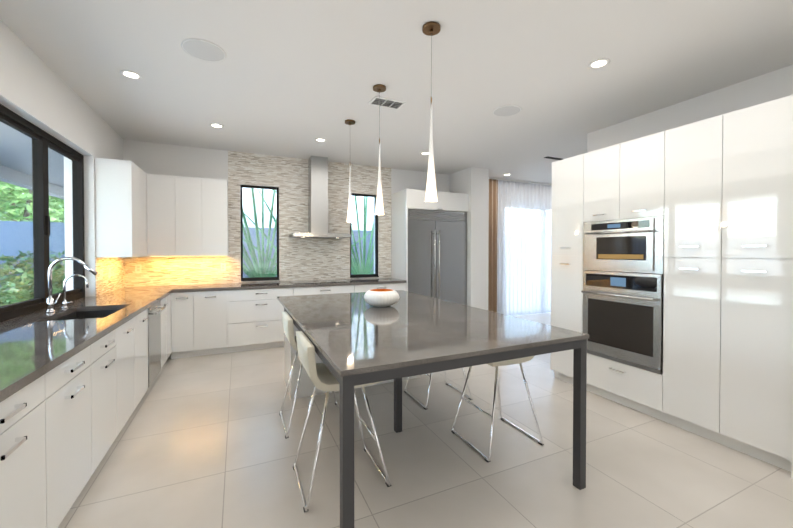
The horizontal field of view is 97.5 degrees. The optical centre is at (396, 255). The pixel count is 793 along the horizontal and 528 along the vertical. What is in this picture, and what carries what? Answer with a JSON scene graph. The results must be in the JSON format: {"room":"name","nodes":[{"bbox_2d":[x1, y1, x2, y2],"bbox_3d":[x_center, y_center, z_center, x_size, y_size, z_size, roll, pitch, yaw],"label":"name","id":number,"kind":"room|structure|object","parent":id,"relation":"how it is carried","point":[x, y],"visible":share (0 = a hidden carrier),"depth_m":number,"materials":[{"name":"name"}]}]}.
{"room":"kitchen","nodes":[
{"label":"kitchen","id":0,"kind":"room"},
{"bbox_2d":[0,20,123,296],"bbox_3d":[-1.927,-0.067,0.488,0.250,2.950,9.860,0,1,-25],"label":"wall","id":1,"kind":"structure","parent":0,"point":[36,90],"depth_m":3.19,"materials":[{"name":"white paint"}]},
{"bbox_2d":[0,121,63,198],"bbox_3d":[-3.989,-1.231,2.908,1.460,0.340,10.600,0,1,-25],"label":"roof overhang","id":2,"kind":"object","parent":1,"relation":"attached to","point":[21,170],"depth_m":4.79,"materials":[{"name":"grey"}]},
{"bbox_2d":[0,104,84,321],"bbox_3d":[-2.910,-0.302,2.653,0.092,1.526,2.416,0,1,-25],"label":"window","id":3,"kind":"structure","parent":1,"relation":"in","point":[42,141],"depth_m":2.99,"materials":[{"name":"glass"}]},
{"bbox_2d":[52,313,75,320],"bbox_3d":[-2.694,0.592,2.752,0.012,0.179,0.744,0,1,-25],"label":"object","id":4,"kind":"structure","parent":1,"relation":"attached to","point":[67,316],"depth_m":2.89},
{"bbox_2d":[52,309,120,320],"bbox_3d":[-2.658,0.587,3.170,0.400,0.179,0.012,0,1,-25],"label":"sink","id":5,"kind":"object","parent":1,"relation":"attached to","point":[95,312],"depth_m":3.14,"materials":[{"name":"black metal"}]},
{"bbox_2d":[95,256,124,295],"bbox_3d":[-3.526,0.223,4.306,0.008,0.440,1.076,0,1,-25],"label":"wall tile","id":6,"kind":"structure","parent":1,"relation":"attached to","point":[115,281],"depth_m":4.22,"materials":[{"name":"tile"}]},
{"bbox_2d":[100,269,102,279],"bbox_3d":[-3.355,0.217,3.951,0.008,0.116,0.072,0,1,-25],"label":"electrical outlet","id":7,"kind":"object","parent":6,"relation":"attached to","point":[101,273],"visible":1,"depth_m":3.95,"materials":[{"name":"white plastic"}]},
{"bbox_2d":[108,268,110,277],"bbox_3d":[-3.471,0.214,4.206,0.008,0.116,0.072,0,1,-25],"label":"electrical outlet","id":8,"kind":"object","parent":6,"relation":"attached to","point":[109,272],"visible":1,"depth_m":4.20,"materials":[{"name":"white plastic"}]},
{"bbox_2d":[95,158,142,257],"bbox_3d":[-3.236,-0.527,4.052,0.327,1.094,0.360,0,1,-25],"label":"upper cabinet","id":9,"kind":"object","parent":1,"relation":"attached to","point":[139,212],"depth_m":3.91,"materials":[{"name":"white laminate"}]},
{"bbox_2d":[143,171,146,256],"bbox_3d":[-3.385,-0.531,4.379,0.327,1.094,0.358,0,1,-25],"label":"upper cabinet","id":10,"kind":"object","parent":1,"relation":"attached to","point":[144,174],"depth_m":4.51,"materials":[{"name":"white laminate"}]},
{"bbox_2d":[120,321,131,336],"bbox_3d":[-2.319,0.590,2.923,0.012,0.179,0.744,0,1,-25],"label":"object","id":11,"kind":"structure","parent":0,"relation":"attached to","point":[123,328],"depth_m":2.64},
{"bbox_2d":[123,139,497,312],"bbox_3d":[1.004,-0.146,7.107,10.580,2.950,0.250,0,1,-25],"label":"wall","id":12,"kind":"structure","parent":0,"point":[163,159],"depth_m":5.15,"materials":[{"name":"white paint"}]},
{"bbox_2d":[147,174,174,256],"bbox_3d":[-3.237,-0.536,4.835,0.321,1.094,0.347,0,1,-25],"label":"upper cabinet","id":13,"kind":"object","parent":12,"relation":"attached to","point":[160,188],"depth_m":4.68,"materials":[{"name":"white laminate"}]},
{"bbox_2d":[175,176,202,256],"bbox_3d":[-2.945,-0.538,4.968,0.321,1.094,0.347,0,1,-25],"label":"upper cabinet","id":14,"kind":"object","parent":12,"relation":"attached to","point":[188,190],"depth_m":4.81,"materials":[{"name":"white laminate"}]},
{"bbox_2d":[203,178,227,255],"bbox_3d":[-2.653,-0.539,5.102,0.321,1.094,0.347,0,1,-25],"label":"upper cabinet","id":15,"kind":"object","parent":12,"relation":"attached to","point":[215,191],"depth_m":4.95,"materials":[{"name":"white laminate"}]},
{"bbox_2d":[125,151,390,286],"bbox_3d":[-1.922,-0.588,5.625,4.011,2.030,0.008,0,1,-25],"label":"wall tile","id":16,"kind":"structure","parent":12,"relation":"attached to","point":[303,259],"depth_m":5.70,"materials":[{"name":"tile"}]},
{"bbox_2d":[135,264,140,272],"bbox_3d":[-3.606,0.186,4.856,0.072,0.116,0.008,0,1,-25],"label":"electrical outlet","id":17,"kind":"object","parent":16,"relation":"attached to","point":[137,268],"visible":1,"depth_m":4.85,"materials":[{"name":"white plastic"}]},
{"bbox_2d":[220,263,225,270],"bbox_3d":[-2.642,0.181,5.296,0.072,0.116,0.008,0,1,-25],"label":"electrical outlet","id":18,"kind":"object","parent":16,"relation":"attached to","point":[222,266],"visible":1,"depth_m":5.29,"materials":[{"name":"white plastic"}]},
{"bbox_2d":[240,185,278,280],"bbox_3d":[-2.178,-0.349,5.554,0.567,1.502,0.130,0,1,-25],"label":"window","id":19,"kind":"structure","parent":12,"relation":"in","point":[264,278],"depth_m":5.55,"materials":[{"name":"clear glass"}]},
{"bbox_2d":[289,156,350,238],"bbox_3d":[-1.249,-0.942,5.651,0.910,1.320,0.492,0,1,-25],"label":"range hood","id":20,"kind":"object","parent":12,"relation":"attached to","point":[317,196],"visible":0.96,"depth_m":5.64,"materials":[{"name":"silver metal"}]},
{"bbox_2d":[350,193,378,277],"bbox_3d":[-0.590,-0.353,6.279,0.538,1.492,0.130,0,1,-25],"label":"window","id":21,"kind":"structure","parent":12,"relation":"in","point":[375,250],"depth_m":6.32,"materials":[{"name":"black metal"}]},
{"bbox_2d":[0,0,792,183],"bbox_3d":[2.779,-1.628,2.695,11.000,0.120,10.000,0,1,-25],"label":"ceiling","id":22,"kind":"structure","parent":0,"point":[291,78],"depth_m":2.91,"materials":[{"name":"white paint"}]},
{"bbox_2d":[120,70,141,79],"bbox_3d":[-2.307,-1.567,3.023,0.160,0.008,0.160,0,1,-25],"label":"recessed light","id":23,"kind":"object","parent":22,"relation":"in","point":[130,74],"visible":1,"depth_m":3.02,"materials":[{"name":"white plastic"}]},
{"bbox_2d":[181,38,225,61],"bbox_3d":[-1.469,-1.563,2.658,0.304,0.008,0.304,0,1,-25],"label":"ceiling speaker","id":24,"kind":"object","parent":22,"relation":"attached to","point":[204,50],"visible":1,"depth_m":2.64,"materials":[{"name":"white plastic"}]},
{"bbox_2d":[210,123,223,127],"bbox_3d":[-2.196,-1.582,4.250,0.160,0.008,0.160,0,1,-25],"label":"recessed light","id":25,"kind":"object","parent":22,"relation":"in","point":[215,125],"visible":1,"depth_m":4.24,"materials":[{"name":"white plastic"}]},
{"bbox_2d":[315,138,325,141],"bbox_3d":[-1.049,-1.589,4.795,0.160,0.008,0.160,0,1,-25],"label":"recessed light","id":26,"kind":"object","parent":22,"relation":"in","point":[320,139],"visible":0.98,"depth_m":4.79,"materials":[{"name":"white plastic"}]},
{"bbox_2d":[345,119,354,221],"bbox_3d":[-0.549,-0.989,4.118,0.124,1.188,0.124,0,1,-25],"label":"pendant light","id":27,"kind":"object","parent":22,"relation":"hanging from","point":[350,209],"visible":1,"depth_m":4.10,"materials":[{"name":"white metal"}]},
{"bbox_2d":[373,84,385,214],"bbox_3d":[-0.159,-0.979,3.263,0.124,1.188,0.124,0,1,-25],"label":"pendant light","id":28,"kind":"object","parent":22,"relation":"hanging from","point":[379,88],"visible":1,"depth_m":3.25,"materials":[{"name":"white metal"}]},
{"bbox_2d":[368,96,405,109],"bbox_3d":[-0.098,-1.571,3.603,0.340,0.016,0.200,0,1,-25],"label":"ceiling vent","id":29,"kind":"object","parent":22,"relation":"in","point":[390,103],"visible":1,"depth_m":3.60,"materials":[{"name":"white plastic"}]},
{"bbox_2d":[422,21,440,201],"bbox_3d":[0.239,-0.968,2.390,0.124,1.188,0.124,0,1,-25],"label":"pendant light","id":30,"kind":"object","parent":22,"relation":"hanging from","point":[431,28],"visible":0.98,"depth_m":2.38,"materials":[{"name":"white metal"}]},
{"bbox_2d":[492,105,521,116],"bbox_3d":[1.207,-1.577,3.803,0.304,0.008,0.304,0,1,-25],"label":"ceiling speaker","id":31,"kind":"object","parent":22,"relation":"attached to","point":[506,110],"visible":0.98,"depth_m":3.78,"materials":[{"name":"white plastic"}]},
{"bbox_2d":[489,177,551,185],"bbox_3d":[3.439,-1.615,7.921,4.260,0.028,0.060,0,1,-25],"label":"track","id":32,"kind":"object","parent":22,"relation":"attached to","point":[493,178],"visible":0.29,"depth_m":7.54,"materials":[{"name":"white plastic"}]},
{"bbox_2d":[488,179,497,312],"bbox_3d":[1.847,-0.135,7.212,0.640,2.905,0.070,0,1,-25],"label":"drape","id":33,"kind":"object","parent":32,"relation":"hanging from","point":[492,249],"visible":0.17,"depth_m":7.29,"materials":[{"name":"brown fabric"}]},
{"bbox_2d":[498,180,551,315],"bbox_3d":[3.716,-0.145,8.065,3.450,2.905,0.060,0,1,-25],"label":"sheer curtain","id":34,"kind":"object","parent":32,"relation":"hanging from","point":[524,249],"visible":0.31,"depth_m":7.65,"materials":[{"name":"white fabric"}]},
{"bbox_2d":[544,156,562,159],"bbox_3d":[3.697,-1.607,6.247,2.780,0.006,0.080,0,1,-25],"label":"ceiling track slot","id":35,"kind":"structure","parent":22,"relation":"attached to","point":[548,157],"depth_m":5.74,"materials":[{"name":"black metal"}]},
{"bbox_2d":[588,58,610,68],"bbox_3d":[1.656,-1.565,2.843,0.160,0.008,0.160,0,1,-25],"label":"recessed light","id":36,"kind":"object","parent":22,"relation":"in","point":[599,63],"visible":1,"depth_m":2.84,"materials":[{"name":"white plastic"}]},
{"bbox_2d":[58,312,792,527],"bbox_3d":[2.779,1.442,2.731,11.000,0.120,10.000,0,1,-25],"label":"floor","id":37,"kind":"structure","parent":0,"point":[200,442],"depth_m":2.32,"materials":[{"name":"tile"}]},
{"bbox_2d":[0,373,51,527],"bbox_3d":[-1.729,0.962,1.152,0.628,0.878,0.600,0,1,-25],"label":"base cabinet","id":38,"kind":"object","parent":37,"relation":"on","point":[26,418],"depth_m":1.42,"materials":[{"name":"white wood"}]},
{"bbox_2d":[0,285,175,400],"bbox_3d":[-2.321,0.487,2.316,0.775,0.040,5.700,0,1,-25],"label":"countertop","id":39,"kind":"structure","parent":38,"relation":"on","point":[29,350],"depth_m":2.11,"materials":[{"name":"grey stone"}]},
{"bbox_2d":[46,257,97,312],"bbox_3d":[-2.671,0.236,2.868,0.333,0.447,0.054,0,1,-25],"label":"faucet","id":40,"kind":"object","parent":39,"relation":"on","point":[50,301],"depth_m":2.81,"materials":[{"name":"silver metal"}]},
{"bbox_2d":[62,274,88,307],"bbox_3d":[-2.817,0.312,3.050,0.184,0.291,0.040,0,1,-25],"label":"faucet","id":41,"kind":"object","parent":39,"relation":"on","point":[64,303],"depth_m":3.02,"materials":[{"name":"silver metal"}]},
{"bbox_2d":[52,345,95,527],"bbox_3d":[-1.963,0.956,1.666,0.628,0.878,0.530,0,1,-25],"label":"base cabinet","id":42,"kind":"object","parent":37,"relation":"on","point":[78,376],"depth_m":1.80,"materials":[{"name":"white wood"}]},
{"bbox_2d":[96,329,119,467],"bbox_3d":[-2.169,0.950,2.116,0.628,0.878,0.460,0,1,-25],"label":"base cabinet","id":43,"kind":"object","parent":37,"relation":"on","point":[108,348],"depth_m":2.29,"materials":[{"name":"white"}]},
{"bbox_2d":[60,301,163,387],"bbox_3d":[-2.777,0.934,3.456,0.634,0.878,0.574,0,1,-25],"label":"base cabinet","id":44,"kind":"object","parent":37,"relation":"on","point":[154,317],"depth_m":3.52,"materials":[{"name":"white"}]},
{"bbox_2d":[148,300,165,387],"bbox_3d":[-2.478,0.884,3.593,0.096,0.774,0.565,0,1,-25],"label":"dishwasher","id":45,"kind":"object","parent":44,"relation":"in","point":[154,311],"depth_m":3.55,"materials":[{"name":"silver metal"}]},
{"bbox_2d":[120,337,135,430],"bbox_3d":[-2.363,1.044,2.543,0.628,0.680,0.475,0,1,-25],"label":"base cabinet","id":46,"kind":"object","parent":37,"relation":"on","point":[127,344],"depth_m":2.70,"materials":[{"name":"white"}]},
{"bbox_2d":[124,325,147,406],"bbox_3d":[-2.561,1.039,2.977,0.628,0.680,0.480,0,1,-25],"label":"base cabinet","id":47,"kind":"object","parent":37,"relation":"on","point":[141,335],"depth_m":3.09,"materials":[{"name":"white"}]},
{"bbox_2d":[164,297,167,363],"bbox_3d":[-2.971,0.929,3.882,0.634,0.878,0.361,0,1,-25],"label":"base cabinet","id":48,"kind":"object","parent":37,"relation":"on","point":[165,298],"depth_m":4.13,"materials":[{"name":"white"}]},
{"bbox_2d":[168,293,171,358],"bbox_3d":[-3.119,0.925,4.205,0.634,0.878,0.350,0,1,-25],"label":"base cabinet","id":49,"kind":"object","parent":37,"relation":"on","point":[169,294],"depth_m":4.38,"materials":[{"name":"white wood"}]},
{"bbox_2d":[172,293,195,358],"bbox_3d":[-2.934,0.918,4.827,0.270,0.878,0.628,0,1,-25],"label":"base cabinet","id":50,"kind":"object","parent":37,"relation":"on","point":[183,304],"depth_m":4.56,"materials":[{"name":"white"}]},
{"bbox_2d":[196,289,227,355],"bbox_3d":[-2.630,0.916,4.966,0.400,0.878,0.628,0,1,-25],"label":"base cabinet","id":51,"kind":"object","parent":37,"relation":"on","point":[211,308],"depth_m":4.69,"materials":[{"name":"white"}]},
{"bbox_2d":[228,289,295,352],"bbox_3d":[-2.049,0.913,5.231,0.876,0.878,0.628,0,1,-25],"label":"base cabinet","id":52,"kind":"object","parent":37,"relation":"on","point":[254,315],"depth_m":4.92,"materials":[{"name":"white"}]},
{"bbox_2d":[172,278,403,292],"bbox_3d":[-1.491,0.449,5.470,3.355,0.040,0.650,0,1,-25],"label":"countertop","id":53,"kind":"structure","parent":52,"relation":"on","point":[371,281],"depth_m":5.15,"materials":[{"name":"grey stone"}]},
{"bbox_2d":[292,279,343,284],"bbox_3d":[-1.235,0.423,5.614,0.900,0.007,0.480,0,1,-25],"label":"cooktop","id":54,"kind":"object","parent":53,"relation":"in","point":[293,282],"depth_m":5.40,"materials":[{"name":"black glass"}]},
{"bbox_2d":[279,311,339,438],"bbox_3d":[-0.694,0.934,2.921,0.514,0.891,0.448,0,1,-25],"label":"stool","id":55,"kind":"object","parent":37,"relation":"on","point":[287,322],"visible":0.44,"depth_m":2.72,"materials":[{"name":"white plastic"}]},
{"bbox_2d":[296,285,355,295],"bbox_3d":[-1.224,0.908,5.608,0.939,0.878,0.628,0,1,-25],"label":"base cabinet","id":56,"kind":"object","parent":37,"relation":"on","point":[316,289],"depth_m":5.33,"materials":[{"name":"white wood"}]},
{"bbox_2d":[293,331,390,512],"bbox_3d":[-0.356,0.943,2.180,0.514,0.891,0.448,0,1,-25],"label":"stool","id":57,"kind":"object","parent":37,"relation":"on","point":[322,377],"visible":0.79,"depth_m":2.07,"materials":[{"name":"white plastic"}]},
{"bbox_2d":[356,281,406,291],"bbox_3d":[-0.383,0.904,5.991,0.910,0.878,0.628,0,1,-25],"label":"base cabinet","id":58,"kind":"object","parent":37,"relation":"on","point":[359,288],"depth_m":5.68,"materials":[{"name":"white"}]},
{"bbox_2d":[391,189,467,304],"bbox_3d":[0.625,0.102,6.420,1.273,2.470,0.683,0,1,-25],"label":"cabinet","id":59,"kind":"object","parent":37,"relation":"on","point":[429,249],"visible":0.71,"depth_m":6.16,"materials":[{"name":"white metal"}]},
{"bbox_2d":[280,302,588,527],"bbox_3d":[-0.074,0.932,2.918,1.490,0.894,2.540,0,1,-25],"label":"frame","id":60,"kind":"object","parent":37,"relation":"on","point":[387,374],"depth_m":1.84,"materials":[{"name":"polished grey quartz stone"},{"name":"grey steel"}]},
{"bbox_2d":[277,290,588,373],"bbox_3d":[-0.078,0.472,2.922,1.510,0.025,2.580,0,1,-25],"label":"tabletop","id":61,"kind":"structure","parent":60,"relation":"on","point":[354,334],"depth_m":2.17,"materials":[{"name":"grey stone"}]},
{"bbox_2d":[364,289,399,306],"bbox_3d":[-0.133,0.384,3.126,0.322,0.143,0.322,0,1,-25],"label":"bowl","id":62,"kind":"object","parent":61,"relation":"on","point":[381,297],"visible":1,"depth_m":3.01,"materials":[{"name":"white ceramic"}]},
{"bbox_2d":[404,368,472,409],"bbox_3d":[0.400,0.928,3.398,0.514,0.891,0.448,0,1,-25],"label":"stool","id":63,"kind":"object","parent":37,"relation":"on","point":[426,406],"visible":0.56,"depth_m":3.30,"materials":[{"name":"silver metal"}]},
{"bbox_2d":[451,355,543,461],"bbox_3d":[0.753,0.937,2.625,0.514,0.891,0.448,0,1,-25],"label":"stool","id":64,"kind":"object","parent":37,"relation":"on","point":[519,361],"visible":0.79,"depth_m":2.53,"materials":[{"name":"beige metal"}]},
{"bbox_2d":[551,155,578,384],"bbox_3d":[2.239,0.173,3.877,1.017,2.390,0.392,0,1,-25],"label":"tall cabinet","id":65,"kind":"object","parent":37,"relation":"on","point":[565,172],"depth_m":3.69,"materials":[{"name":"white"}]},
{"bbox_2d":[579,133,658,418],"bbox_3d":[2.471,0.179,3.368,1.017,2.390,0.727,0,1,-25],"label":"tall cabinet","id":66,"kind":"object","parent":37,"relation":"on","point":[619,183],"depth_m":3.13,"materials":[{"name":"white"}]},
{"bbox_2d":[659,117,714,441],"bbox_3d":[2.699,0.185,2.869,1.017,2.390,0.371,0,1,-25],"label":"tall cabinet","id":67,"kind":"object","parent":37,"relation":"on","point":[672,273],"depth_m":2.68,"materials":[{"name":"white"}]},
{"bbox_2d":[715,95,792,478],"bbox_3d":[2.862,0.189,2.499,1.029,2.390,0.436,0,1,-25],"label":"tall cabinet","id":68,"kind":"object","parent":37,"relation":"on","point":[754,144],"depth_m":2.33,"materials":[{"name":"white"}]},
{"bbox_2d":[450,167,488,309],"bbox_3d":[1.394,-0.142,6.758,0.400,2.950,0.710,0,1,-25],"label":"wall","id":69,"kind":"structure","parent":0,"point":[472,183],"depth_m":6.43,"materials":[{"name":"white paint"}]},
{"bbox_2d":[587,65,792,152],"bbox_3d":[3.998,-0.079,1.511,0.200,2.950,6.800,0,1,-25],"label":"wall","id":70,"kind":"structure","parent":0,"point":[769,86],"depth_m":3.43,"materials":[{"name":"white paint"}]},
{"label":"outside","id":71,"kind":"structure","parent":0,"visible":0},
{"bbox_3d":[-0.889,1.506,4.026,30.000,0.020,24.000,0,1,-25],"label":"ground","id":72,"kind":"structure","parent":71,"visible":0},
{"bbox_2d":[0,181,63,221],"bbox_3d":[-8.331,-0.800,7.515,2.458,4.522,2.832,0,1,-25],"label":"tree","id":73,"kind":"object","parent":72,"relation":"on","point":[24,199],"depth_m":7.31,"materials":[{"name":"green plant"}]},
{"bbox_2d":[0,261,64,306],"bbox_3d":[-4.252,0.772,4.198,0.749,1.445,2.086,0,1,-25],"label":"bush","id":74,"kind":"object","parent":72,"relation":"on","point":[15,294],"depth_m":3.85,"materials":[{"name":"green plant"}]},
{"bbox_2d":[0,250,64,302],"bbox_3d":[-5.595,0.663,5.431,2.039,1.633,0.794,0,1,-25],"label":"hedge","id":75,"kind":"object","parent":72,"relation":"on","point":[7,267],"depth_m":5.28,"materials":[{"name":"green plant"}]},
{"bbox_2d":[0,221,373,289],"bbox_3d":[-4.721,0.453,6.387,15.000,2.030,0.100,0,1,-25],"label":"fence","id":76,"kind":"object","parent":72,"relation":"on","point":[57,249],"depth_m":5.84,"materials":[{"name":"blue"}]},
{"bbox_2d":[240,188,276,277],"bbox_3d":[-2.556,-0.499,6.345,3.953,3.934,0.621,0,1,-25],"label":"agave","id":77,"kind":"object","parent":72,"relation":"on","point":[249,274],"depth_m":6.28,"materials":[{"name":"green plant"}]},
{"bbox_2d":[240,188,370,264],"bbox_3d":[-1.811,-0.067,7.279,3.286,3.048,0.526,0,1,-25],"label":"agave","id":78,"kind":"object","parent":72,"relation":"on","point":[274,219],"depth_m":6.99,"materials":[{"name":"green plant"}]},
{"bbox_2d":[240,187,373,229],"bbox_3d":[-1.129,-0.762,11.749,10.000,4.330,0.300,0,1,-25],"label":"sky","id":79,"kind":"structure","parent":72,"relation":"on","point":[269,202],"depth_m":10.36,"materials":[{"name":"white"}]},
{"bbox_2d":[271,189,373,274],"bbox_3d":[-0.807,-0.485,7.206,4.273,3.886,0.734,0,1,-25],"label":"agave","id":80,"kind":"object","parent":72,"relation":"on","point":[357,265],"depth_m":7.18,"materials":[{"name":"green plant"}]}
]}

